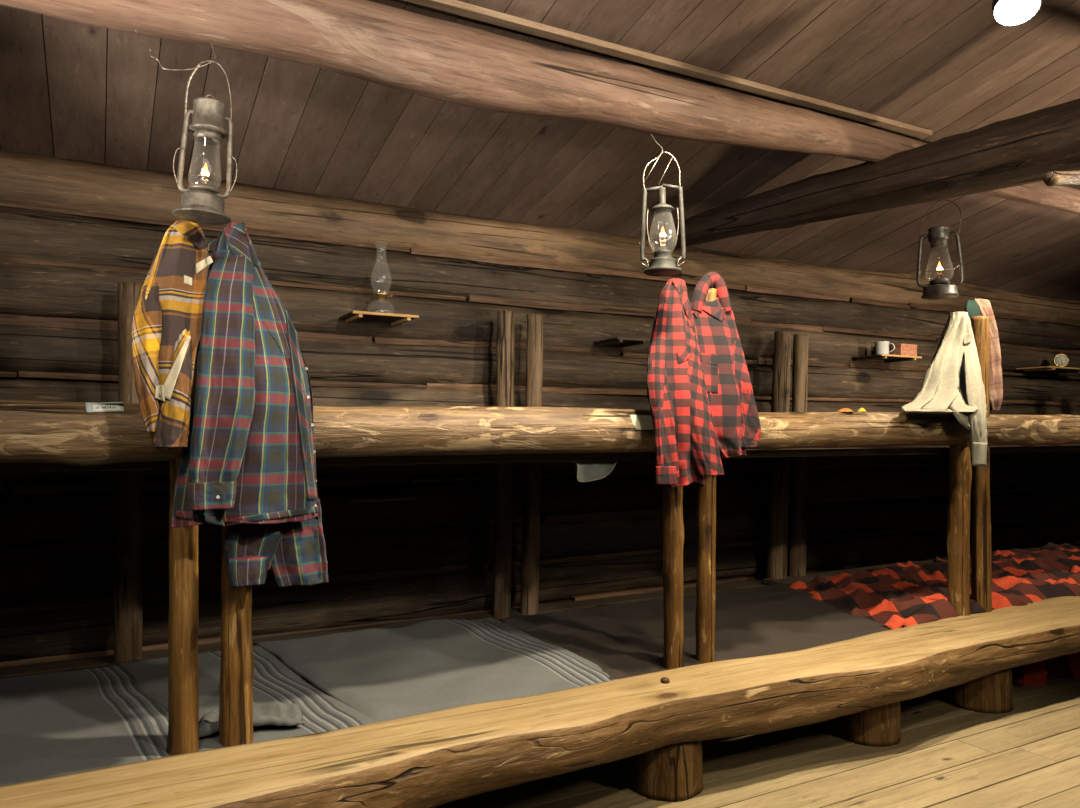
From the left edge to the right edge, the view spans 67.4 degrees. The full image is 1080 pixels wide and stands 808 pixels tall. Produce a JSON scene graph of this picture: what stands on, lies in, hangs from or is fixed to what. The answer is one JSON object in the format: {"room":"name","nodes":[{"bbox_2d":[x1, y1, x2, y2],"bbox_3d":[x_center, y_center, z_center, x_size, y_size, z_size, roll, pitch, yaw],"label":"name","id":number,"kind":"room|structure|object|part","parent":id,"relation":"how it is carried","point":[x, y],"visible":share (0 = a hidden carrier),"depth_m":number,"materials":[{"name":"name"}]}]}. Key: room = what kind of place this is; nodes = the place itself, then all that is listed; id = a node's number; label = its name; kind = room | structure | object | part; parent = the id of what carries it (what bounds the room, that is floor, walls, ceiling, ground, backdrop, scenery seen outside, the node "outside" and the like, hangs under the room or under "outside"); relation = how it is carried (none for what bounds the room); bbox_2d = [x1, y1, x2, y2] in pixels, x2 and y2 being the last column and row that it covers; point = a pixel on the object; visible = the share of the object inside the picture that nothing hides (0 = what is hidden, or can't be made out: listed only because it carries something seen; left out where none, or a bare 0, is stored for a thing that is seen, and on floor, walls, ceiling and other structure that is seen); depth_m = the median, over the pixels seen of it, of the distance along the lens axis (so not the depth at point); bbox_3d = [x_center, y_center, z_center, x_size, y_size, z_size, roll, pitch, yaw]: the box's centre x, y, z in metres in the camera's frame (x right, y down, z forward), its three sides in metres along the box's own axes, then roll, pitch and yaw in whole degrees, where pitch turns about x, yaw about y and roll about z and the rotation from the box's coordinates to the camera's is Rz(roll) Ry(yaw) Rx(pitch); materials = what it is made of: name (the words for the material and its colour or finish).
{"room":"dormitory","nodes":[
{"label":"dormitory","id":0,"kind":"room"},
{"bbox_2d":[0,150,1079,667],"bbox_3d":[1.780,0.286,5.571,13.651,2.687,0.315,1,-2,-28],"label":"wall","id":1,"kind":"structure","parent":0,"point":[71,231],"depth_m":4.21,"materials":[{"name":"brown wood"}]},
{"bbox_2d":[339,311,418,325],"bbox_3d":[-0.782,-0.409,3.910,0.319,0.028,0.270,1,-2,-28],"label":"wall shelf","id":2,"kind":"object","parent":1,"relation":"attached to","point":[394,319],"visible":1,"depth_m":3.86,"materials":[{"name":"brown wood"}]},
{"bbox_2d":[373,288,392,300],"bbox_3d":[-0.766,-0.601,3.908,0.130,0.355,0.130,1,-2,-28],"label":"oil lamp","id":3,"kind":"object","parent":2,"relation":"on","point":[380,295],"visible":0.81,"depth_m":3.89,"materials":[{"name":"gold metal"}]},
{"bbox_2d":[593,337,649,347],"bbox_3d":[0.454,-0.346,4.580,0.214,0.028,0.270,1,-2,-28],"label":"wall shelf","id":4,"kind":"object","parent":1,"relation":"attached to","point":[622,342],"visible":1,"depth_m":4.53,"materials":[{"name":"brown wood"}]},
{"bbox_2d":[851,354,921,362],"bbox_3d":[2.405,-0.315,5.638,0.410,0.028,0.270,1,-2,-28],"label":"wall shelf","id":5,"kind":"object","parent":1,"relation":"attached to","point":[887,358],"visible":1,"depth_m":5.58,"materials":[{"name":"brown wood"}]},
{"bbox_2d":[874,341,894,354],"bbox_3d":[2.360,-0.380,5.558,0.098,0.096,0.130,1,-2,-28],"label":"mug","id":6,"kind":"object","parent":5,"relation":"on","point":[881,347],"visible":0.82,"depth_m":5.53,"materials":[{"name":"white ceramic"}]},
{"bbox_2d":[889,343,898,354],"bbox_3d":[2.436,-0.375,5.674,0.087,0.094,0.124,1,-2,-28],"label":"book","id":7,"kind":"object","parent":5,"relation":"on","point":[890,345],"visible":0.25,"depth_m":5.61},
{"bbox_2d":[892,343,916,355],"bbox_3d":[2.529,-0.371,5.617,0.171,0.083,0.074,1,-2,-28],"label":"tin box","id":8,"kind":"object","parent":5,"relation":"on","point":[900,349],"visible":0.8,"depth_m":5.58,"materials":[{"name":"metal"}]},
{"bbox_2d":[1016,366,1079,373],"bbox_3d":[4.194,-0.276,6.609,0.595,0.028,0.270,1,-2,-28],"label":"wall shelf","id":9,"kind":"object","parent":1,"relation":"attached to","point":[1055,369],"visible":1,"depth_m":6.54,"materials":[{"name":"brown wood"}]},
{"bbox_2d":[1053,352,1068,366],"bbox_3d":[4.213,-0.356,6.552,0.107,0.128,0.061,-1,-2,17],"label":"alarm clock","id":10,"kind":"object","parent":9,"relation":"on","point":[1060,360],"visible":0.98,"depth_m":6.54,"materials":[{"name":"gold metal"}]},
{"bbox_2d":[0,0,1079,300],"bbox_3d":[2.284,-1.641,3.006,12.028,1.183,5.085,1,-2,-28],"label":"ceiling","id":11,"kind":"structure","parent":0,"point":[69,89],"depth_m":3.50,"materials":[{"name":"brown wood"}]},
{"bbox_2d":[403,0,931,137],"bbox_3d":[-0.797,-1.375,2.512,6.150,0.024,0.050,1,-2,-28],"label":"batten","id":12,"kind":"object","parent":11,"relation":"attached to","point":[456,7],"visible":1,"depth_m":3.18,"materials":[{"name":"brown wood"}]},
{"bbox_2d":[654,98,1079,249],"bbox_3d":[2.097,-1.050,3.171,0.415,0.420,4.426,2,-2,-38],"label":"tie beam","id":13,"kind":"structure","parent":11,"relation":"attached to","point":[1019,150],"depth_m":3.58,"materials":[{"name":"brown wood"}]},
{"bbox_2d":[0,0,1079,214],"bbox_3d":[1.798,-1.123,3.854,12.001,0.286,0.293,1,-2,-28],"label":"log beam","id":14,"kind":"structure","parent":13,"relation":"attached to","point":[389,46],"depth_m":2.68,"materials":[{"name":"brown wood"}]},
{"bbox_2d":[135,30,236,224],"bbox_3d":[-0.974,-0.783,2.231,0.262,0.544,0.150,1,-2,-28],"label":"lantern","id":15,"kind":"object","parent":14,"relation":"hanging from","point":[201,202],"visible":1,"depth_m":2.23,"materials":[{"name":"metal"}]},
{"bbox_3d":[-0.934,-0.552,2.244,0.151,0.074,0.151,4,-3,-23],"label":"fuel tank","id":16,"kind":"part","parent":15,"relation":"part of","materials":[{"name":"metal"}]},
{"bbox_3d":[-0.931,-0.602,2.247,0.082,0.030,0.082,4,-3,-23],"label":"burner","id":17,"kind":"part","parent":15,"relation":"part of","materials":[{"name":"metal"}]},
{"bbox_2d":[189,97,227,138],"bbox_3d":[-0.922,-0.798,2.258,0.101,0.091,0.101,4,-3,-23],"label":"hood","id":18,"kind":"object","parent":15,"relation":"attached to","point":[209,117],"depth_m":2.22,"materials":[{"name":"metal"}]},
{"bbox_3d":[-0.921,-0.857,2.260,0.123,0.208,0.004,4,-3,-23],"label":"bail handle","id":19,"kind":"part","parent":15,"relation":"part of","materials":[{"name":"metal"}]},
{"bbox_2d":[639,134,685,275],"bbox_3d":[0.453,-0.756,3.006,0.144,0.544,0.142,1,-2,-28],"label":"lantern","id":20,"kind":"object","parent":14,"relation":"hanging from","point":[662,263],"visible":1,"depth_m":2.99,"materials":[{"name":"grey metal"}]},
{"bbox_3d":[0.453,-0.867,3.019,0.140,0.141,0.025,0,-2,9],"label":"bail handle","id":21,"kind":"part","parent":20,"relation":"part of","materials":[{"name":"metal"}]},
{"bbox_3d":[0.455,-0.510,2.997,0.140,0.051,0.140,0,-2,9],"label":"fuel tank","id":22,"kind":"part","parent":20,"relation":"part of","materials":[{"name":"grey metal"}]},
{"bbox_3d":[0.455,-0.559,2.999,0.072,0.050,0.072,0,-2,9],"label":"burner","id":23,"kind":"part","parent":20,"relation":"part of","materials":[{"name":"grey metal"}]},
{"bbox_2d":[916,200,962,299],"bbox_3d":[1.855,-0.750,3.767,0.160,0.507,0.164,1,-2,-28],"label":"lantern","id":24,"kind":"object","parent":14,"relation":"hanging from","point":[938,237],"visible":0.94,"depth_m":3.73,"materials":[{"name":"metal"}]},
{"bbox_2d":[927,226,950,249],"bbox_3d":[1.856,-0.776,3.768,0.100,0.102,0.100,-1,-2,26],"label":"hood","id":25,"kind":"object","parent":24,"relation":"attached to","point":[938,237],"depth_m":3.73,"materials":[{"name":"metal"}]},
{"bbox_3d":[1.856,-0.572,3.761,0.090,0.047,0.090,-1,-2,26],"label":"burner","id":26,"kind":"part","parent":24,"relation":"part of","materials":[{"name":"metal"}]},
{"bbox_3d":[1.856,-0.524,3.759,0.160,0.054,0.160,-1,-2,26],"label":"fuel tank","id":27,"kind":"part","parent":24,"relation":"part of","materials":[{"name":"metal"}]},
{"bbox_3d":[1.868,-0.865,3.785,0.178,0.168,0.042,-1,-2,26],"label":"bail handle","id":28,"kind":"part","parent":24,"relation":"part of","materials":[{"name":"metal"}]},
{"bbox_2d":[992,0,1041,26],"bbox_3d":[1.442,-1.409,2.459,0.145,0.495,0.141,1,-2,-28],"label":"spotlight","id":29,"kind":"object","parent":11,"relation":"attached to","point":[1009,13],"visible":1,"depth_m":2.44,"materials":[{"name":"white glass"}]},
{"bbox_2d":[1042,171,1079,185],"bbox_3d":[2.224,-0.793,2.837,1.550,0.283,0.059,1,-2,-29],"label":"log","id":30,"kind":"object","parent":11,"relation":"attached to","point":[1055,178],"visible":1,"depth_m":2.47,"materials":[{"name":"brown wood"}]},
{"bbox_2d":[433,667,1079,807],"bbox_3d":[3.772,1.372,2.571,18.296,0.066,7.400,1,-2,-28],"label":"floor","id":31,"kind":"structure","parent":0,"point":[946,755],"depth_m":2.99,"materials":[{"name":"brown wood"}]},
{"bbox_2d":[0,283,1079,755],"bbox_3d":[1.472,0.454,4.401,12.000,1.904,1.401,1,-2,-28],"label":"bunk bed","id":32,"kind":"object","parent":31,"relation":"on","point":[36,436],"visible":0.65,"depth_m":3.22,"materials":[{"name":"brown wood"}]},
{"bbox_2d":[0,664,171,785],"bbox_3d":[-2.054,1.000,2.374,1.901,0.023,1.217,1,-2,-28],"label":"blanket","id":33,"kind":"object","parent":32,"relation":"on","point":[54,724],"visible":0.88,"depth_m":2.54,"materials":[{"name":"grey fabric"}]},
{"bbox_2d":[85,402,123,412],"bbox_3d":[-1.192,0.009,2.219,0.096,0.031,0.040,1,-2,-28],"label":"name label","id":34,"kind":"object","parent":32,"relation":"on","point":[92,407],"visible":1,"depth_m":2.21,"materials":[{"name":"white paper"}]},
{"bbox_3d":[-1.683,0.435,3.330,0.117,1.860,0.120,1,-2,-28],"label":"post","id":35,"kind":"part","parent":32,"relation":"part of","materials":[{"name":"brown wood"}]},
{"bbox_2d":[131,220,212,448],"bbox_3d":[-1.017,-0.212,2.254,0.179,0.669,0.296,0,-2,-6],"label":"shirt","id":36,"kind":"object","parent":32,"relation":"hanging from","point":[167,316],"visible":0.99,"depth_m":2.17,"materials":[{"name":"yellow fabric"}]},
{"bbox_3d":[-1.032,0.426,2.340,0.089,1.810,0.090,0,-2,-29],"label":"post","id":37,"kind":"part","parent":32,"relation":"part of","materials":[{"name":"brown wood"}]},
{"bbox_3d":[-0.902,0.428,2.409,0.099,1.810,0.102,0,-2,-29],"label":"post","id":38,"kind":"part","parent":32,"relation":"part of","materials":[{"name":"brown wood"}]},
{"bbox_2d":[117,645,378,750],"bbox_3d":[-1.082,1.014,2.895,0.559,0.028,1.276,2,-2,-38],"label":"blanket","id":39,"kind":"object","parent":32,"relation":"on","point":[273,681],"visible":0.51,"depth_m":2.83,"materials":[{"name":"grey fabric"}]},
{"bbox_2d":[199,701,304,736],"bbox_3d":[-0.908,0.967,2.522,0.327,0.052,0.203,1,-2,-28],"label":"pillow","id":40,"kind":"object","parent":39,"relation":"on","point":[277,713],"visible":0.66,"depth_m":2.49,"materials":[{"name":"grey fabric"}]},
{"bbox_2d":[171,222,328,586],"bbox_3d":[-0.809,-0.013,2.293,0.374,1.083,0.317,0,-2,-3],"label":"shirt","id":41,"kind":"object","parent":32,"relation":"hanging from","point":[247,464],"visible":0.99,"depth_m":2.26,"materials":[{"name":"fabric"}]},
{"bbox_2d":[254,617,616,721],"bbox_3d":[-0.444,1.016,3.243,1.148,0.040,1.236,1,-2,-28],"label":"blanket","id":42,"kind":"object","parent":32,"relation":"on","point":[384,674],"visible":0.98,"depth_m":3.13,"materials":[{"name":"grey fabric"}]},
{"bbox_3d":[-0.188,0.458,4.139,0.106,1.870,0.103,2,-3,-28],"label":"post","id":43,"kind":"part","parent":32,"relation":"part of","materials":[{"name":"brown wood"}]},
{"bbox_3d":[-0.046,0.464,4.219,0.103,1.865,0.102,2,-3,-28],"label":"post","id":44,"kind":"part","parent":32,"relation":"part of","materials":[{"name":"brown wood"}]},
{"bbox_3d":[1.763,0.122,3.877,12.000,0.199,0.182,1,-2,-28],"label":"rail","id":45,"kind":"part","parent":32,"relation":"part of","materials":[{"name":"brown wood"}]},
{"bbox_2d":[560,460,618,481],"bbox_3d":[0.119,0.245,3.059,0.444,0.102,0.020,1,-2,-28],"label":"bedding corner","id":46,"kind":"object","parent":32,"relation":"hanging from","point":[585,470],"visible":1,"depth_m":3.10,"materials":[{"name":"grey fabric"}]},
{"bbox_2d":[630,415,653,429],"bbox_3d":[0.389,0.070,3.060,0.099,0.057,0.030,1,-2,-26],"label":"note card","id":47,"kind":"object","parent":32,"relation":"attached to","point":[641,422],"visible":0.9,"depth_m":3.06,"materials":[{"name":"beige paper"}]},
{"bbox_3d":[0.524,0.465,3.181,0.085,1.790,0.089,1,-2,-28],"label":"post","id":48,"kind":"part","parent":32,"relation":"part of","materials":[{"name":"brown wood"}]},
{"bbox_2d":[647,278,723,488],"bbox_3d":[0.508,-0.099,3.074,0.328,0.820,0.291,1,-2,-28],"label":"shirt","id":49,"kind":"object","parent":32,"relation":"hanging from","point":[687,450],"visible":1,"depth_m":2.97,"materials":[{"name":"red fabric"}]},
{"bbox_2d":[500,584,891,679],"bbox_3d":[0.863,1.046,3.910,2.075,0.048,1.223,1,-2,-28],"label":"blanket","id":50,"kind":"object","parent":32,"relation":"on","point":[625,640],"visible":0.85,"depth_m":3.77,"materials":[{"name":"grey fabric"}]},
{"bbox_3d":[0.667,0.448,3.262,0.084,1.830,0.088,3,-3,-28],"label":"post","id":51,"kind":"part","parent":32,"relation":"part of","materials":[{"name":"brown wood"}]},
{"bbox_2d":[691,272,760,457],"bbox_3d":[0.717,-0.167,3.201,0.320,0.753,0.247,1,-2,-28],"label":"shirt","id":52,"kind":"object","parent":32,"relation":"hanging from","point":[735,417],"visible":0.87,"depth_m":3.13,"materials":[{"name":"fabric"}]},
{"bbox_3d":[1.493,0.485,5.049,0.129,1.883,0.127,5,-4,-28],"label":"post","id":53,"kind":"part","parent":32,"relation":"part of","materials":[{"name":"brown wood"}]},
{"bbox_3d":[1.635,0.493,5.133,0.115,1.871,0.109,3,-3,-28],"label":"post","id":54,"kind":"part","parent":32,"relation":"part of","materials":[{"name":"brown wood"}]},
{"bbox_2d":[763,561,916,585],"bbox_3d":[2.067,1.095,5.184,1.426,0.028,0.300,1,-2,-28],"label":"board","id":55,"kind":"object","parent":32,"relation":"on","point":[789,580],"visible":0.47,"depth_m":5.05,"materials":[{"name":"brown wood"}]},
{"bbox_2d":[837,408,853,411],"bbox_3d":[1.389,0.028,3.680,0.085,0.019,0.092,0,-2,8],"label":"dry leaf","id":56,"kind":"object","parent":32,"relation":"on","point":[843,409],"visible":0.87,"depth_m":3.65,"materials":[{"name":"orange plant"}]},
{"bbox_2d":[789,543,1079,628],"bbox_3d":[2.845,1.048,5.024,3.391,0.118,1.177,1,-2,-28],"label":"blanket","id":57,"kind":"object","parent":32,"relation":"on","point":[898,595],"visible":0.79,"depth_m":4.51,"materials":[{"name":"red fabric"}]},
{"bbox_2d":[901,312,987,465],"bbox_3d":[1.944,-0.089,3.873,0.711,0.766,0.274,1,-2,-28],"label":"undershirt","id":58,"kind":"object","parent":32,"relation":"hanging from","point":[952,383],"visible":1,"depth_m":3.87,"materials":[{"name":"beige fabric"}]},
{"bbox_3d":[2.094,0.497,4.037,0.115,1.786,0.106,3,-3,-28],"label":"post","id":59,"kind":"part","parent":32,"relation":"part of","materials":[{"name":"brown wood"}]},
{"bbox_3d":[2.241,0.472,4.114,0.097,1.840,0.105,3,-3,-28],"label":"post","id":60,"kind":"part","parent":32,"relation":"part of","materials":[{"name":"brown wood"}]},
{"bbox_2d":[965,299,1002,410],"bbox_3d":[2.321,-0.262,4.272,0.222,0.599,0.128,0,-2,-6],"label":"shirt","id":61,"kind":"object","parent":32,"relation":"hanging from","point":[974,307],"visible":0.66,"depth_m":4.24,"materials":[{"name":"fabric"}]},
{"bbox_2d":[0,596,1079,807],"bbox_3d":[1.784,1.194,3.592,11.000,0.362,0.504,1,-2,-28],"label":"bench","id":62,"kind":"object","parent":31,"relation":"on","point":[660,720],"visible":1,"depth_m":2.65,"materials":[{"name":"brown wood"}]},
{"bbox_3d":[0.443,1.257,2.873,0.252,0.186,0.260,1,-2,-28],"label":"leg","id":63,"kind":"part","parent":62,"relation":"part of","materials":[{"name":"brown wood"}]},
{"bbox_3d":[1.352,1.273,3.345,0.252,0.186,0.248,1,-2,-28],"label":"leg","id":64,"kind":"part","parent":62,"relation":"part of","materials":[{"name":"brown wood"}]},
{"bbox_3d":[2.019,1.287,3.736,0.275,0.186,0.276,1,-2,-28],"label":"leg","id":65,"kind":"part","parent":62,"relation":"part of","materials":[{"name":"brown wood"}]},
{"bbox_2d":[1013,652,1079,686],"bbox_3d":[2.681,1.364,4.153,0.830,0.163,0.200,1,-2,-30],"label":"cloth","id":66,"kind":"object","parent":31,"relation":"on","point":[1067,666],"visible":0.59,"depth_m":4.09,"materials":[{"name":"red fabric"}]}
]}

